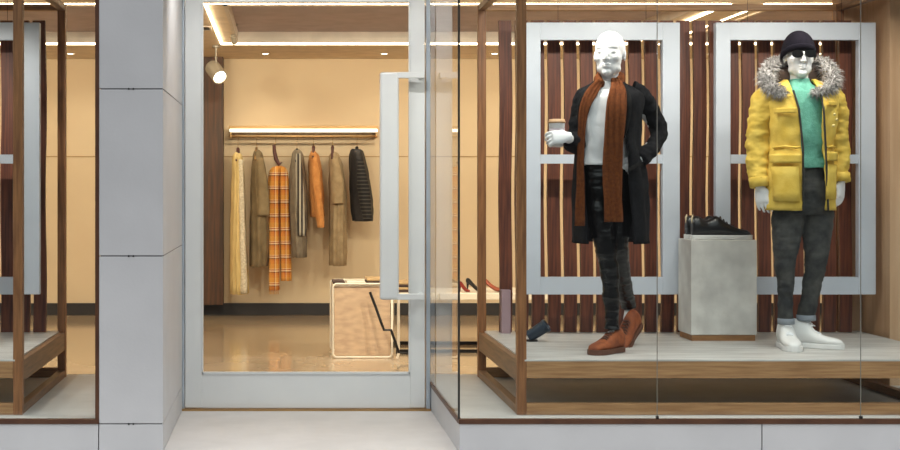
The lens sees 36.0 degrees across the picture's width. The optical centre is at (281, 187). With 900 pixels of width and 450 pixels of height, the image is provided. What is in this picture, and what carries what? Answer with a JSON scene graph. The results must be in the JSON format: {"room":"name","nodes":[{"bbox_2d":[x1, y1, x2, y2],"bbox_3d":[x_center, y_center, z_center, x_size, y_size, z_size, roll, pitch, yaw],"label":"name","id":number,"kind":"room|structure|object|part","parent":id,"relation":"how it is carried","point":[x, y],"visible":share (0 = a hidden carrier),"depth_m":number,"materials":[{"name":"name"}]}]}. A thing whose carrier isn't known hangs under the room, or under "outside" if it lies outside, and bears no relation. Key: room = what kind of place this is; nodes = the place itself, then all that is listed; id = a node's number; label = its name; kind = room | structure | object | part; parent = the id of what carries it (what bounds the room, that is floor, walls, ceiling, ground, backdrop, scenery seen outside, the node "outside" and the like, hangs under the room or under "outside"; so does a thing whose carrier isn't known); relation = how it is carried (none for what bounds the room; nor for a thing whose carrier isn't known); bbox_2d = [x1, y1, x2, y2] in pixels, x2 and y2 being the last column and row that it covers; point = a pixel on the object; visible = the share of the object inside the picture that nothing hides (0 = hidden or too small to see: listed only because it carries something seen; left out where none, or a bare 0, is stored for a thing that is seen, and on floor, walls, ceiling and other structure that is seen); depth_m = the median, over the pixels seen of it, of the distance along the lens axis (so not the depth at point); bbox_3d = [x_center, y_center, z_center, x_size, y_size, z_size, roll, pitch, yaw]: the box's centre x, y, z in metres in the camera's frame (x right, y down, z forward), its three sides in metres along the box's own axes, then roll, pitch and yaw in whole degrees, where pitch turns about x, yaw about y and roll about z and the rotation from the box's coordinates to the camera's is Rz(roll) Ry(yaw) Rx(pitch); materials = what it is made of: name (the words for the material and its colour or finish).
{"room":"clothing store front","nodes":[
{"label":"clothing store front","id":0,"kind":"room"},
{"bbox_2d":[0,374,99,449],"bbox_3d":[-3.270,1.275,7.865,4.660,0.170,1.730,0,0,0],"label":"wall","id":1,"kind":"structure","parent":0,"point":[73,396],"depth_m":7.11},
{"bbox_2d":[0,0,66,414],"bbox_3d":[-2.510,0.018,7.886,2.300,2.345,1.467,0,0,0],"label":"display stand","id":2,"kind":"object","parent":1,"relation":"on","point":[23,355],"depth_m":8.51,"materials":[{"name":"brown wood"}]},
{"bbox_3d":[-1.716,-0.072,8.531,0.085,1.945,0.032,0,0,0],"label":"timber slat","id":3,"kind":"part","parent":2,"relation":"part of","materials":[{"name":"brown wood"}]},
{"bbox_3d":[-2.510,1.160,7.179,2.200,0.060,0.046,0,0,0],"label":"rail","id":4,"kind":"part","parent":2,"relation":"part of","materials":[{"name":"brown wood"}]},
{"bbox_3d":[-1.385,0.018,7.179,0.050,2.345,0.050,0,0,0],"label":"post","id":5,"kind":"part","parent":2,"relation":"part of","materials":[{"name":"brown wood"}]},
{"bbox_3d":[-1.615,-0.072,8.531,0.085,1.945,0.032,0,0,0],"label":"timber slat","id":6,"kind":"part","parent":2,"relation":"part of","materials":[{"name":"brown wood"}]},
{"bbox_3d":[-2.510,-1.135,8.595,2.200,0.040,0.046,0,0,0],"label":"rail","id":7,"kind":"part","parent":2,"relation":"part of","materials":[{"name":"brown wood"}]},
{"bbox_3d":[-1.514,-0.072,8.531,0.085,1.945,0.032,0,0,0],"label":"timber slat","id":8,"kind":"part","parent":2,"relation":"part of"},
{"bbox_3d":[-2.510,1.160,8.595,2.200,0.060,0.046,0,0,0],"label":"rail","id":9,"kind":"part","parent":2,"relation":"part of","materials":[{"name":"brown wood"}]},
{"bbox_3d":[-1.385,1.167,7.887,0.046,0.045,1.366,0,0,0],"label":"rail","id":10,"kind":"part","parent":2,"relation":"part of","materials":[{"name":"brown wood"}]},
{"bbox_3d":[-1.385,-1.135,7.887,0.046,0.040,1.366,0,0,0],"label":"rail","id":11,"kind":"part","parent":2,"relation":"part of","materials":[{"name":"brown wood"}]},
{"bbox_3d":[-1.385,0.018,8.595,0.050,2.345,0.050,0,0,0],"label":"post","id":12,"kind":"part","parent":2,"relation":"part of","materials":[{"name":"brown wood"}]},
{"bbox_2d":[0,0,99,423],"bbox_3d":[-3.269,-0.075,7.012,4.661,2.570,0.036,0,0,0],"label":"window","id":13,"kind":"structure","parent":1,"relation":"in","point":[95,420],"depth_m":7.00,"materials":[{"name":"clear glass"}]},
{"bbox_3d":[-3.269,1.198,7.011,4.661,0.024,0.034,0,0,0],"label":"trim","id":14,"kind":"part","parent":13,"relation":"part of","materials":[{"name":"brown metal"}]},
{"bbox_3d":[-0.949,-0.085,7.014,0.019,2.550,0.032,0,0,0],"label":"edge trim","id":15,"kind":"part","parent":13,"relation":"part of","materials":[{"name":"brown metal"}]},
{"bbox_2d":[99,0,181,449],"bbox_3d":[-0.774,-0.001,7.728,0.328,2.722,1.464,0,0,0],"label":"wall column","id":16,"kind":"structure","parent":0,"point":[140,41],"depth_m":7.00,"materials":[{"name":"grey metal"}]},
{"bbox_2d":[0,59,821,302],"bbox_3d":[1.000,-0.190,14.675,13.200,3.100,0.150,0,0,0],"label":"wall","id":17,"kind":"structure","parent":0,"point":[257,92],"depth_m":14.60,"materials":[{"name":"beige paint"}]},
{"bbox_2d":[203,57,223,304],"bbox_3d":[-0.935,-0.074,14.479,0.630,2.609,0.239,0,0,0],"label":"wall panel","id":18,"kind":"object","parent":17,"relation":"attached to","point":[213,93],"visible":0.45,"depth_m":14.36,"materials":[{"name":"brown wood"}]},
{"bbox_2d":[229,126,377,138],"bbox_3d":[0.224,-0.583,14.374,1.550,0.125,0.449,0,0,0],"label":"rail","id":19,"kind":"object","parent":17,"relation":"attached to","point":[373,129],"visible":1,"depth_m":14.16,"materials":[{"name":"gold metal"}]},
{"bbox_2d":[272,138,281,165],"bbox_3d":[-0.047,-0.388,14.200,0.104,0.332,0.042,0,0,0],"label":"clothes hanger","id":20,"kind":"object","parent":19,"relation":"hanging from","point":[275,156],"visible":1,"depth_m":14.18,"materials":[{"name":"brown wood"}]},
{"bbox_2d":[268,166,291,293],"bbox_3d":[-0.027,0.437,14.199,0.253,1.332,0.135,0,0,-24],"label":"scarf","id":21,"kind":"object","parent":20,"relation":"hanging from","point":[278,179],"visible":0.98,"depth_m":14.16,"materials":[{"name":"orange fabric"}]},
{"bbox_2d":[229,126,377,128],"bbox_3d":[0.224,-0.629,14.374,1.550,0.031,0.449,0,0,0],"label":"light strip","id":22,"kind":"object","parent":19,"relation":"attached to","point":[230,127],"depth_m":14.15,"materials":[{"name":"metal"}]},
{"bbox_3d":[0.224,-0.536,14.200,1.540,0.024,0.024,0,0,0],"label":"rod","id":23,"kind":"part","parent":19,"relation":"part of","materials":[{"name":"gold metal"}]},
{"bbox_2d":[331,135,333,158],"bbox_3d":[0.525,-0.424,14.200,0.036,0.263,0.413,0,0,1],"label":"clothes hanger","id":24,"kind":"object","parent":19,"relation":"hanging from","point":[332,146],"visible":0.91,"depth_m":14.11,"materials":[{"name":"brown wood"}]},
{"bbox_2d":[328,152,346,265],"bbox_3d":[0.581,0.213,14.183,0.200,1.182,0.480,0,0,0],"label":"coat","id":25,"kind":"object","parent":24,"relation":"hanging from","point":[336,180],"visible":0.97,"depth_m":14.02,"materials":[{"name":"beige fabric"}]},
{"bbox_3d":[-0.458,-0.414,14.200,0.045,0.283,0.413,0,0,0],"label":"clothes hanger","id":26,"kind":"object","parent":19,"relation":"hanging from","visible":0},
{"bbox_2d":[230,152,248,294],"bbox_3d":[-0.445,0.362,14.199,0.206,1.468,0.463,0,0,0],"label":"dress","id":27,"kind":"object","parent":26,"relation":"hanging from","point":[239,273],"visible":0.99,"depth_m":14.01,"materials":[{"name":"beige fabric"}]},
{"bbox_2d":[46,156,707,156],"bbox_3d":[1.000,-0.336,14.597,13.200,0.012,0.006,0,0,0],"label":"trim","id":28,"kind":"structure","parent":17,"relation":"attached to","point":[46,156],"depth_m":14.59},
{"bbox_2d":[0,303,821,314],"bbox_3d":[1.000,1.295,14.590,13.200,0.130,0.020,0,0,0],"label":"baseboard","id":29,"kind":"structure","parent":17,"relation":"attached to","point":[72,308],"depth_m":14.58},
{"bbox_2d":[0,315,821,449],"bbox_3d":[1.000,1.410,10.800,13.200,0.100,7.600,0,0,0],"label":"floor","id":30,"kind":"structure","parent":0,"point":[231,343],"depth_m":10.29,"materials":[{"name":"beige tile"}]},
{"bbox_2d":[330,279,392,357],"bbox_3d":[0.643,1.059,11.150,0.489,0.603,0.518,0,0,0],"label":"display table","id":31,"kind":"object","parent":30,"relation":"on","point":[356,331],"visible":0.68,"depth_m":10.91,"materials":[{"name":"beige wood"}]},
{"bbox_2d":[332,279,344,283],"bbox_3d":[0.456,0.757,11.060,0.097,0.020,0.280,0,0,0],"label":"shirt","id":32,"kind":"object","parent":31,"relation":"on","point":[333,280],"visible":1,"depth_m":10.93,"materials":[{"name":"fabric"}]},
{"bbox_2d":[345,279,364,282],"bbox_3d":[0.592,0.756,11.065,0.150,0.022,0.270,0,0,0],"label":"shirt","id":33,"kind":"object","parent":31,"relation":"on","point":[346,280],"visible":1,"depth_m":10.96,"materials":[{"name":"beige fabric"}]},
{"bbox_2d":[365,279,379,282],"bbox_3d":[0.758,0.757,11.060,0.160,0.020,0.280,0,0,0],"label":"shirt","id":34,"kind":"object","parent":31,"relation":"on","point":[366,281],"visible":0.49,"depth_m":10.92,"materials":[{"name":"fabric"}]},
{"bbox_2d":[365,276,379,280],"bbox_3d":[0.757,0.735,11.060,0.154,0.020,0.280,0,0,0],"label":"shirt","id":35,"kind":"object","parent":34,"relation":"on","point":[368,278],"visible":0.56,"depth_m":10.94,"materials":[{"name":"beige fabric"}]},
{"bbox_2d":[369,292,407,358],"bbox_3d":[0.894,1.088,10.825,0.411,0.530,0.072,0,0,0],"label":"chair","id":36,"kind":"object","parent":30,"relation":"on","point":[370,293],"visible":0.88,"depth_m":10.80,"materials":[{"name":"black metal"}]},
{"bbox_2d":[390,288,547,352],"bbox_3d":[1.615,1.113,11.560,1.352,0.495,0.620,0,0,0],"label":"table","id":37,"kind":"object","parent":30,"relation":"on","point":[491,294],"visible":0.16,"depth_m":11.25,"materials":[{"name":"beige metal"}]},
{"bbox_3d":[0.961,1.127,11.851,0.022,0.409,0.022,0,0,0],"label":"leg","id":38,"kind":"part","parent":37,"relation":"part of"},
{"bbox_3d":[0.961,1.127,11.263,0.022,0.409,0.022,0,0,0],"label":"leg","id":39,"kind":"part","parent":37,"relation":"part of","materials":[{"name":"beige wood"}]},
{"bbox_3d":[1.605,1.346,11.855,1.332,0.028,0.030,0,0,0],"label":"rail","id":40,"kind":"part","parent":37,"relation":"part of","materials":[{"name":"black metal"}]},
{"bbox_3d":[1.605,1.346,11.265,1.332,0.028,0.030,0,0,0],"label":"rail","id":41,"kind":"part","parent":37,"relation":"part of","materials":[{"name":"black metal"}]},
{"bbox_2d":[460,281,469,291],"bbox_3d":[1.519,0.822,11.356,0.042,0.086,0.147,0,0,-26],"label":"shoe","id":42,"kind":"object","parent":37,"relation":"on","point":[464,288],"visible":0.91,"depth_m":11.36,"materials":[{"name":"red leather"}]},
{"bbox_2d":[466,278,476,290],"bbox_3d":[1.608,0.809,11.354,0.055,0.113,0.193,0,0,-40],"label":"shoe","id":43,"kind":"object","parent":37,"relation":"on","point":[468,281],"visible":0.62,"depth_m":11.38,"materials":[{"name":"black leather"}]},
{"bbox_2d":[486,279,498,291],"bbox_3d":[1.748,0.799,11.356,0.227,0.133,0.065,0,0,36],"label":"shoe","id":44,"kind":"object","parent":37,"relation":"on","point":[488,283],"visible":0.38,"depth_m":11.33,"materials":[{"name":"red leather"}]},
{"bbox_3d":[1.024,0.854,11.450,0.133,0.020,0.300,0,0,0],"label":"shirt","id":45,"kind":"object","parent":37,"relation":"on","visible":0},
{"bbox_3d":[1.025,0.833,11.450,0.131,0.020,0.300,0,0,0],"label":"shirt","id":46,"kind":"object","parent":45,"relation":"on","visible":0},
{"bbox_3d":[1.024,0.811,11.450,0.130,0.020,0.300,0,0,0],"label":"shirt","id":47,"kind":"object","parent":46,"relation":"on","visible":0},
{"bbox_2d":[399,280,407,284],"bbox_3d":[1.022,0.790,11.450,0.132,0.020,0.300,0,0,0],"label":"shirt","id":48,"kind":"object","parent":47,"relation":"on","point":[401,282],"visible":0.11,"depth_m":11.30,"materials":[{"name":"beige fabric"}]},
{"bbox_2d":[0,0,831,58],"bbox_3d":[1.000,-1.527,10.925,13.500,0.306,7.650,0,0,0],"label":"ceiling","id":49,"kind":"structure","parent":0,"point":[258,23],"depth_m":12.21,"materials":[{"name":"beige paint"}]},
{"bbox_2d":[0,0,40,293],"bbox_3d":[-1.950,-0.366,8.335,0.947,2.028,0.050,0,0,0],"label":"frame","id":50,"kind":"object","parent":49,"relation":"hanging from","point":[32,31],"visible":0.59,"depth_m":8.31,"materials":[{"name":"grey metal"}]},
{"bbox_3d":[-1.958,-0.955,8.336,0.752,0.105,0.048,0,0,0],"label":"rail","id":51,"kind":"part","parent":50,"relation":"part of","materials":[{"name":"grey metal"}]},
{"bbox_3d":[-1.958,0.596,8.336,0.752,0.105,0.048,0,0,0],"label":"rail","id":52,"kind":"part","parent":50,"relation":"part of","materials":[{"name":"grey metal"}]},
{"bbox_3d":[-2.715,-1.495,11.650,3.770,0.030,2.900,0,0,0],"label":"recessed panel","id":53,"kind":"part","parent":49,"relation":"part of","materials":[{"name":"brown wood"}]},
{"bbox_2d":[203,26,211,30],"bbox_3d":[-0.680,-1.375,11.750,0.140,0.009,0.280,0,0,0],"label":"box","id":54,"kind":"object","parent":49,"relation":"attached to","point":[205,28],"visible":0.51,"depth_m":11.78,"materials":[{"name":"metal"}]},
{"bbox_2d":[205,45,226,83],"bbox_3d":[-0.637,-1.191,13.198,0.150,0.376,0.246,0,0,-31],"label":"track spotlight","id":55,"kind":"object","parent":49,"relation":"attached to","point":[213,69],"visible":1,"depth_m":13.16,"materials":[{"name":"grey metal"}]},
{"bbox_3d":[-0.638,-1.250,13.200,0.070,0.257,0.070,0,0,0],"label":"stem","id":56,"kind":"part","parent":55,"relation":"part of","materials":[{"name":"grey metal"}]},
{"bbox_2d":[231,24,237,44],"bbox_3d":[-0.435,-1.385,12.301,0.070,0.187,0.100,0,0,0],"label":"track spotlight","id":57,"kind":"object","parent":49,"relation":"attached to","point":[233,37],"visible":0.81,"depth_m":12.28,"materials":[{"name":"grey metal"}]},
{"bbox_3d":[1.387,-1.495,11.650,3.945,0.030,2.900,0,0,0],"label":"recessed panel","id":58,"kind":"part","parent":49,"relation":"part of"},
{"bbox_2d":[527,23,679,293],"bbox_3d":[1.954,-0.366,8.335,0.938,2.028,0.050,0,0,0],"label":"frame","id":59,"kind":"object","parent":49,"relation":"hanging from","point":[668,33],"visible":0.82,"depth_m":8.31,"materials":[{"name":"grey metal"}]},
{"bbox_3d":[1.946,-0.955,8.336,0.743,0.105,0.048,0,0,0],"label":"rail","id":60,"kind":"part","parent":59,"relation":"part of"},
{"bbox_3d":[1.946,0.596,8.336,0.743,0.105,0.048,0,0,0],"label":"rail","id":61,"kind":"part","parent":59,"relation":"part of","materials":[{"name":"grey metal"}]},
{"bbox_3d":[5.455,-1.495,11.650,3.690,0.030,2.900,0,0,0],"label":"recessed panel","id":62,"kind":"part","parent":49,"relation":"part of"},
{"bbox_2d":[714,0,875,293],"bbox_3d":[3.129,-0.366,8.335,0.974,2.028,0.050,0,0,0],"label":"frame","id":63,"kind":"object","parent":49,"relation":"hanging from","point":[724,33],"visible":0.77,"depth_m":8.31,"materials":[{"name":"grey metal"}]},
{"bbox_3d":[3.121,-0.955,8.336,0.780,0.105,0.048,0,0,0],"label":"rail","id":64,"kind":"part","parent":63,"relation":"part of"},
{"bbox_3d":[3.121,0.596,8.336,0.780,0.105,0.048,0,0,0],"label":"rail","id":65,"kind":"part","parent":63,"relation":"part of","materials":[{"name":"grey metal"}]},
{"bbox_2d":[430,374,899,449],"bbox_3d":[4.254,1.275,7.865,6.692,0.170,1.730,0,0,0],"label":"window sill","id":66,"kind":"structure","parent":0,"point":[477,400],"depth_m":7.11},
{"bbox_2d":[185,0,424,407],"bbox_3d":[0.141,0.053,8.325,1.468,2.586,0.150,0,0,0],"label":"door","id":67,"kind":"structure","parent":66,"relation":"in","point":[202,389],"depth_m":8.35,"materials":[{"name":"grey paint"}]},
{"bbox_3d":[0.147,-1.190,8.375,1.272,0.100,0.046,0,0,0],"label":"rail","id":68,"kind":"part","parent":67,"relation":"part of","materials":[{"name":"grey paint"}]},
{"bbox_3d":[0.147,1.242,8.375,1.272,0.208,0.046,0,0,0],"label":"rail","id":69,"kind":"part","parent":67,"relation":"part of","materials":[{"name":"grey metal"}]},
{"bbox_3d":[0.650,-0.012,8.268,0.115,1.378,0.035,0,0,0],"label":"handle","id":70,"kind":"part","parent":67,"relation":"part of","materials":[{"name":"grey paint"}]},
{"bbox_3d":[0.779,-0.012,8.300,0.163,1.378,0.100,0,0,0],"label":"handle arm","id":71,"kind":"part","parent":67,"relation":"part of","materials":[{"name":"grey paint"}]},
{"bbox_2d":[182,0,429,408],"bbox_3d":[0.149,-0.003,8.375,1.518,2.725,0.070,0,0,0],"label":"door frame","id":72,"kind":"structure","parent":66,"relation":"attached to","point":[427,2],"depth_m":8.34,"materials":[{"name":"metal"}]},
{"bbox_2d":[182,408,430,410],"bbox_3d":[0.149,1.354,8.375,1.518,0.012,0.110,0,0,0],"label":"trim","id":73,"kind":"structure","parent":66,"relation":"attached to","point":[184,409],"depth_m":8.32,"materials":[{"name":"gold metal"}]},
{"bbox_2d":[430,0,457,422],"bbox_3d":[0.913,-0.075,7.712,0.018,2.570,1.376,0,0,0],"label":"window","id":74,"kind":"structure","parent":66,"relation":"in","point":[440,10],"depth_m":7.82,"materials":[{"name":"clear glass"}]},
{"bbox_3d":[0.913,1.198,7.714,0.018,0.024,1.372,0,0,0],"label":"trim","id":75,"kind":"part","parent":74,"relation":"part of","materials":[{"name":"brown metal"}]},
{"bbox_2d":[458,0,899,423],"bbox_3d":[4.252,-0.075,7.011,6.696,2.570,0.034,0,0,0],"label":"window","id":76,"kind":"structure","parent":66,"relation":"in","point":[657,420],"depth_m":7.01,"materials":[{"name":"clear glass"}]},
{"bbox_3d":[4.253,1.198,7.011,6.694,0.024,0.034,0,0,0],"label":"trim","id":77,"kind":"part","parent":76,"relation":"part of","materials":[{"name":"brown metal"}]},
{"bbox_2d":[477,0,899,414],"bbox_3d":[2.431,0.018,7.886,2.398,2.345,1.467,0,0,0],"label":"display stand","id":78,"kind":"object","parent":66,"relation":"on","point":[561,354],"depth_m":8.51,"materials":[{"name":"brown wood"}]},
{"bbox_3d":[1.257,0.018,8.595,0.050,2.345,0.050,0,0,0],"label":"post","id":79,"kind":"part","parent":78,"relation":"part of","materials":[{"name":"brown wood"}]},
{"bbox_3d":[1.257,-1.135,7.887,0.046,0.040,1.366,0,0,0],"label":"rail","id":80,"kind":"part","parent":78,"relation":"part of","materials":[{"name":"brown wood"}]},
{"bbox_3d":[1.257,1.167,7.887,0.046,0.045,1.366,0,0,0],"label":"rail","id":81,"kind":"part","parent":78,"relation":"part of","materials":[{"name":"brown wood"}]},
{"bbox_3d":[2.381,1.160,8.595,2.198,0.060,0.046,0,0,0],"label":"rail","id":82,"kind":"part","parent":78,"relation":"part of","materials":[{"name":"brown wood"}]},
{"bbox_3d":[1.396,-0.072,8.531,0.085,1.945,0.032,0,0,0],"label":"timber slat","id":83,"kind":"part","parent":78,"relation":"part of","materials":[{"name":"brown wood"}]},
{"bbox_2d":[500,289,510,333],"bbox_3d":[1.387,0.766,8.470,0.056,0.269,0.060,0,0,0],"label":"cardboard box","id":84,"kind":"object","parent":78,"relation":"on","point":[505,294],"visible":1,"depth_m":8.44,"materials":[{"name":"pink cardboard"}]},
{"bbox_3d":[1.497,-0.072,8.531,0.085,1.945,0.032,0,0,0],"label":"timber slat","id":85,"kind":"part","parent":78,"relation":"part of","materials":[{"name":"brown wood"}]},
{"bbox_3d":[1.257,0.018,7.179,0.050,2.345,0.050,0,0,0],"label":"post","id":86,"kind":"part","parent":78,"relation":"part of","materials":[{"name":"brown wood"}]},
{"bbox_3d":[1.598,-0.072,8.531,0.085,1.945,0.032,0,0,0],"label":"timber slat","id":87,"kind":"part","parent":78,"relation":"part of","materials":[{"name":"wood"}]},
{"bbox_2d":[527,319,550,341],"bbox_3d":[1.499,0.834,8.002,0.153,0.131,0.081,0,0,23],"label":"spotlight","id":88,"kind":"object","parent":78,"relation":"on","point":[542,327],"visible":0.97,"depth_m":7.97,"materials":[{"name":"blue metal"}]},
{"bbox_3d":[1.699,-0.072,8.531,0.085,1.945,0.032,0,0,0],"label":"timber slat","id":89,"kind":"part","parent":78,"relation":"part of","materials":[{"name":"wood"}]},
{"bbox_3d":[1.800,-0.072,8.531,0.085,1.945,0.032,0,0,0],"label":"timber slat","id":90,"kind":"part","parent":78,"relation":"part of","materials":[{"name":"wood"}]},
{"bbox_3d":[1.901,-0.072,8.531,0.085,1.945,0.032,0,0,0],"label":"timber slat","id":91,"kind":"part","parent":78,"relation":"part of","materials":[{"name":"brown wood"}]},
{"bbox_3d":[2.002,-0.072,8.531,0.085,1.945,0.032,0,0,0],"label":"timber slat","id":92,"kind":"part","parent":78,"relation":"part of","materials":[{"name":"wood"}]},
{"bbox_2d":[545,31,667,355],"bbox_3d":[1.796,0.044,7.500,0.859,1.817,0.420,0,0,-36],"label":"mannequin","id":93,"kind":"object","parent":78,"relation":"on","point":[610,199],"visible":1,"depth_m":7.40},
{"bbox_2d":[548,119,565,146],"bbox_3d":[1.477,-0.295,7.336,0.094,0.150,0.094,0,0,0],"label":"paper cup","id":94,"kind":"object","parent":93,"relation":"attached to","point":[554,124],"visible":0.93,"depth_m":7.30,"materials":[{"name":"white paper"}]},
{"bbox_3d":[1.477,-0.359,7.336,0.094,0.022,0.094,0,0,0],"label":"lid","id":95,"kind":"part","parent":94,"relation":"part of","materials":[{"name":"brown plastic"}]},
{"bbox_3d":[2.103,-0.072,8.531,0.085,1.945,0.032,0,0,0],"label":"timber slat","id":96,"kind":"part","parent":78,"relation":"part of","materials":[{"name":"wood"}]},
{"bbox_3d":[2.204,-0.072,8.531,0.085,1.945,0.032,0,0,0],"label":"timber slat","id":97,"kind":"part","parent":78,"relation":"part of","materials":[{"name":"brown wood"}]},
{"bbox_3d":[2.305,-0.072,8.531,0.085,1.945,0.032,0,0,0],"label":"timber slat","id":98,"kind":"part","parent":78,"relation":"part of","materials":[{"name":"brown wood"}]},
{"bbox_3d":[2.381,-1.135,8.595,2.198,0.040,0.046,0,0,0],"label":"rail","id":99,"kind":"part","parent":78,"relation":"part of","materials":[{"name":"brown wood"}]},
{"bbox_3d":[2.406,-0.072,8.531,0.085,1.945,0.032,0,0,0],"label":"timber slat","id":100,"kind":"part","parent":78,"relation":"part of","materials":[{"name":"wood"}]},
{"bbox_3d":[2.507,-0.072,8.531,0.085,1.945,0.032,0,0,0],"label":"timber slat","id":101,"kind":"part","parent":78,"relation":"part of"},
{"bbox_3d":[2.608,-0.072,8.531,0.085,1.945,0.032,0,0,0],"label":"timber slat","id":102,"kind":"part","parent":78,"relation":"part of","materials":[{"name":"brown wood"}]},
{"bbox_3d":[2.381,1.160,7.179,2.198,0.060,0.046,0,0,0],"label":"rail","id":103,"kind":"part","parent":78,"relation":"part of","materials":[{"name":"brown wood"}]},
{"bbox_3d":[2.709,-0.072,8.531,0.085,1.945,0.032,0,0,0],"label":"timber slat","id":104,"kind":"part","parent":78,"relation":"part of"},
{"bbox_2d":[678,238,756,340],"bbox_3d":[2.600,0.603,8.160,0.388,0.594,0.260,0,0,0],"label":"pedestal","id":105,"kind":"object","parent":78,"relation":"on","point":[717,279],"visible":0.88,"depth_m":8.03,"materials":[{"name":"concrete"}]},
{"bbox_2d":[684,214,713,238],"bbox_3d":[2.607,0.232,8.232,0.361,0.146,0.110,0,0,0],"label":"sneaker","id":106,"kind":"object","parent":105,"relation":"on","point":[687,228],"visible":0.21,"depth_m":8.21,"materials":[{"name":"black leather"}]},
{"bbox_2d":[690,215,752,239],"bbox_3d":[2.611,0.232,8.112,0.361,0.146,0.110,0,0,0],"label":"sneaker","id":107,"kind":"object","parent":105,"relation":"on","point":[715,228],"visible":1,"depth_m":8.08,"materials":[{"name":"black leather"}]},
{"bbox_3d":[2.810,-0.072,8.531,0.085,1.945,0.032,0,0,0],"label":"timber slat","id":108,"kind":"part","parent":78,"relation":"part of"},
{"bbox_3d":[2.911,-0.072,8.531,0.085,1.945,0.032,0,0,0],"label":"timber slat","id":109,"kind":"part","parent":78,"relation":"part of","materials":[{"name":"brown wood"}]},
{"bbox_3d":[3.012,-0.072,8.531,0.085,1.945,0.032,0,0,0],"label":"timber slat","id":110,"kind":"part","parent":78,"relation":"part of","materials":[{"name":"brown wood"}]},
{"bbox_3d":[3.113,-0.072,8.531,0.085,1.945,0.032,0,0,0],"label":"timber slat","id":111,"kind":"part","parent":78,"relation":"part of","materials":[{"name":"wood"}]},
{"bbox_3d":[3.214,-0.072,8.531,0.085,1.945,0.032,0,0,0],"label":"timber slat","id":112,"kind":"part","parent":78,"relation":"part of","materials":[{"name":"wood"}]},
{"bbox_2d":[745,31,850,351],"bbox_3d":[2.909,0.006,7.674,0.577,1.786,0.407,0,0,-14],"label":"mannequin","id":113,"kind":"object","parent":78,"relation":"on","point":[797,145],"visible":1,"depth_m":7.61},
{"bbox_3d":[2.788,-0.227,7.547,0.161,0.020,0.030,0,0,42],"label":"waist cord","id":114,"kind":"part","parent":113,"relation":"part of","materials":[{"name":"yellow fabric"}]},
{"bbox_2d":[773,67,821,84],"bbox_3d":[2.909,-0.605,7.780,0.330,0.163,0.180,0,0,0],"label":"jacket collar","id":115,"kind":"object","parent":113,"relation":"attached to","point":[784,74],"depth_m":7.71,"materials":[{"name":"grey fur"}]},
{"bbox_3d":[2.897,-0.623,7.699,0.529,0.308,0.385,0,0,0],"label":"fur trim","id":116,"kind":"part","parent":113,"relation":"part of","materials":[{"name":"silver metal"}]},
{"bbox_3d":[3.315,-0.072,8.531,0.085,1.945,0.032,0,0,0],"label":"timber slat","id":117,"kind":"part","parent":78,"relation":"part of","materials":[{"name":"brown wood"}]},
{"bbox_3d":[3.416,-0.072,8.531,0.085,1.945,0.032,0,0,0],"label":"timber slat","id":118,"kind":"part","parent":78,"relation":"part of","materials":[{"name":"brown wood"}]},
{"bbox_3d":[3.505,0.018,8.595,0.050,2.345,0.050,0,0,0],"label":"post","id":119,"kind":"part","parent":78,"relation":"part of","materials":[{"name":"brown wood"}]},
{"bbox_3d":[3.517,-0.072,8.531,0.085,1.945,0.032,0,0,0],"label":"timber slat","id":120,"kind":"part","parent":78,"relation":"part of","materials":[{"name":"brown wood"}]},
{"bbox_3d":[3.505,-1.135,7.887,0.046,0.040,1.366,0,0,0],"label":"rail","id":121,"kind":"part","parent":78,"relation":"part of","materials":[{"name":"brown wood"}]},
{"bbox_3d":[3.505,1.167,7.887,0.046,0.045,1.366,0,0,0],"label":"rail","id":122,"kind":"part","parent":78,"relation":"part of","materials":[{"name":"brown wood"}]},
{"bbox_2d":[832,0,899,385],"bbox_3d":[4.203,-0.095,8.460,1.394,2.570,0.480,0,0,0],"label":"wall","id":123,"kind":"structure","parent":0,"point":[880,311],"depth_m":8.29,"materials":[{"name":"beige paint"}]},
{"bbox_3d":[-0.265,-0.420,14.200,0.041,0.271,0.410,0,0,0],"label":"clothes hanger","id":124,"kind":"object","parent":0,"visible":0},
{"bbox_2d":[249,150,269,266],"bbox_3d":[-0.229,0.207,14.178,0.223,1.220,0.471,0,0,0],"label":"coat","id":125,"kind":"object","parent":124,"relation":"hanging from","point":[259,193],"visible":1,"depth_m":14.02,"materials":[{"name":"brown fabric"}]},
{"bbox_3d":[0.156,-0.409,14.200,0.045,0.294,0.413,0,0,0],"label":"clothes hanger","id":126,"kind":"object","parent":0,"visible":0},
{"bbox_2d":[289,150,307,257],"bbox_3d":[0.170,0.161,14.193,0.200,1.123,0.462,0,0,0],"label":"cardigan","id":127,"kind":"object","parent":126,"relation":"hanging from","point":[298,204],"visible":1,"depth_m":14.02,"materials":[{"name":"grey fabric"}]},
{"bbox_3d":[0.194,0.068,14.006,0.113,0.850,0.089,0,0,0],"label":"striped panel","id":128,"kind":"part","parent":127,"relation":"part of","materials":[{"name":"fabric"}]},
{"bbox_3d":[0.780,-0.419,14.200,0.046,0.273,0.413,0,0,0],"label":"clothes hanger","id":129,"kind":"object","parent":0,"visible":0},
{"bbox_2d":[349,149,373,221],"bbox_3d":[0.823,-0.031,14.176,0.256,0.758,0.473,0,0,0],"label":"jacket","id":130,"kind":"object","parent":129,"relation":"hanging from","point":[361,198],"visible":1,"depth_m":14.02,"materials":[{"name":"black fabric"}]},
{"bbox_3d":[0.328,-0.424,14.200,0.046,0.263,0.413,0,0,0],"label":"clothes hanger","id":131,"kind":"object","parent":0,"visible":0},
{"bbox_2d":[308,151,324,227],"bbox_3d":[0.359,0.010,14.178,0.177,0.799,0.458,0,0,0],"label":"sweater","id":132,"kind":"object","parent":131,"relation":"hanging from","point":[316,189],"visible":0.99,"depth_m":13.98,"materials":[{"name":"orange fabric"}]}
]}

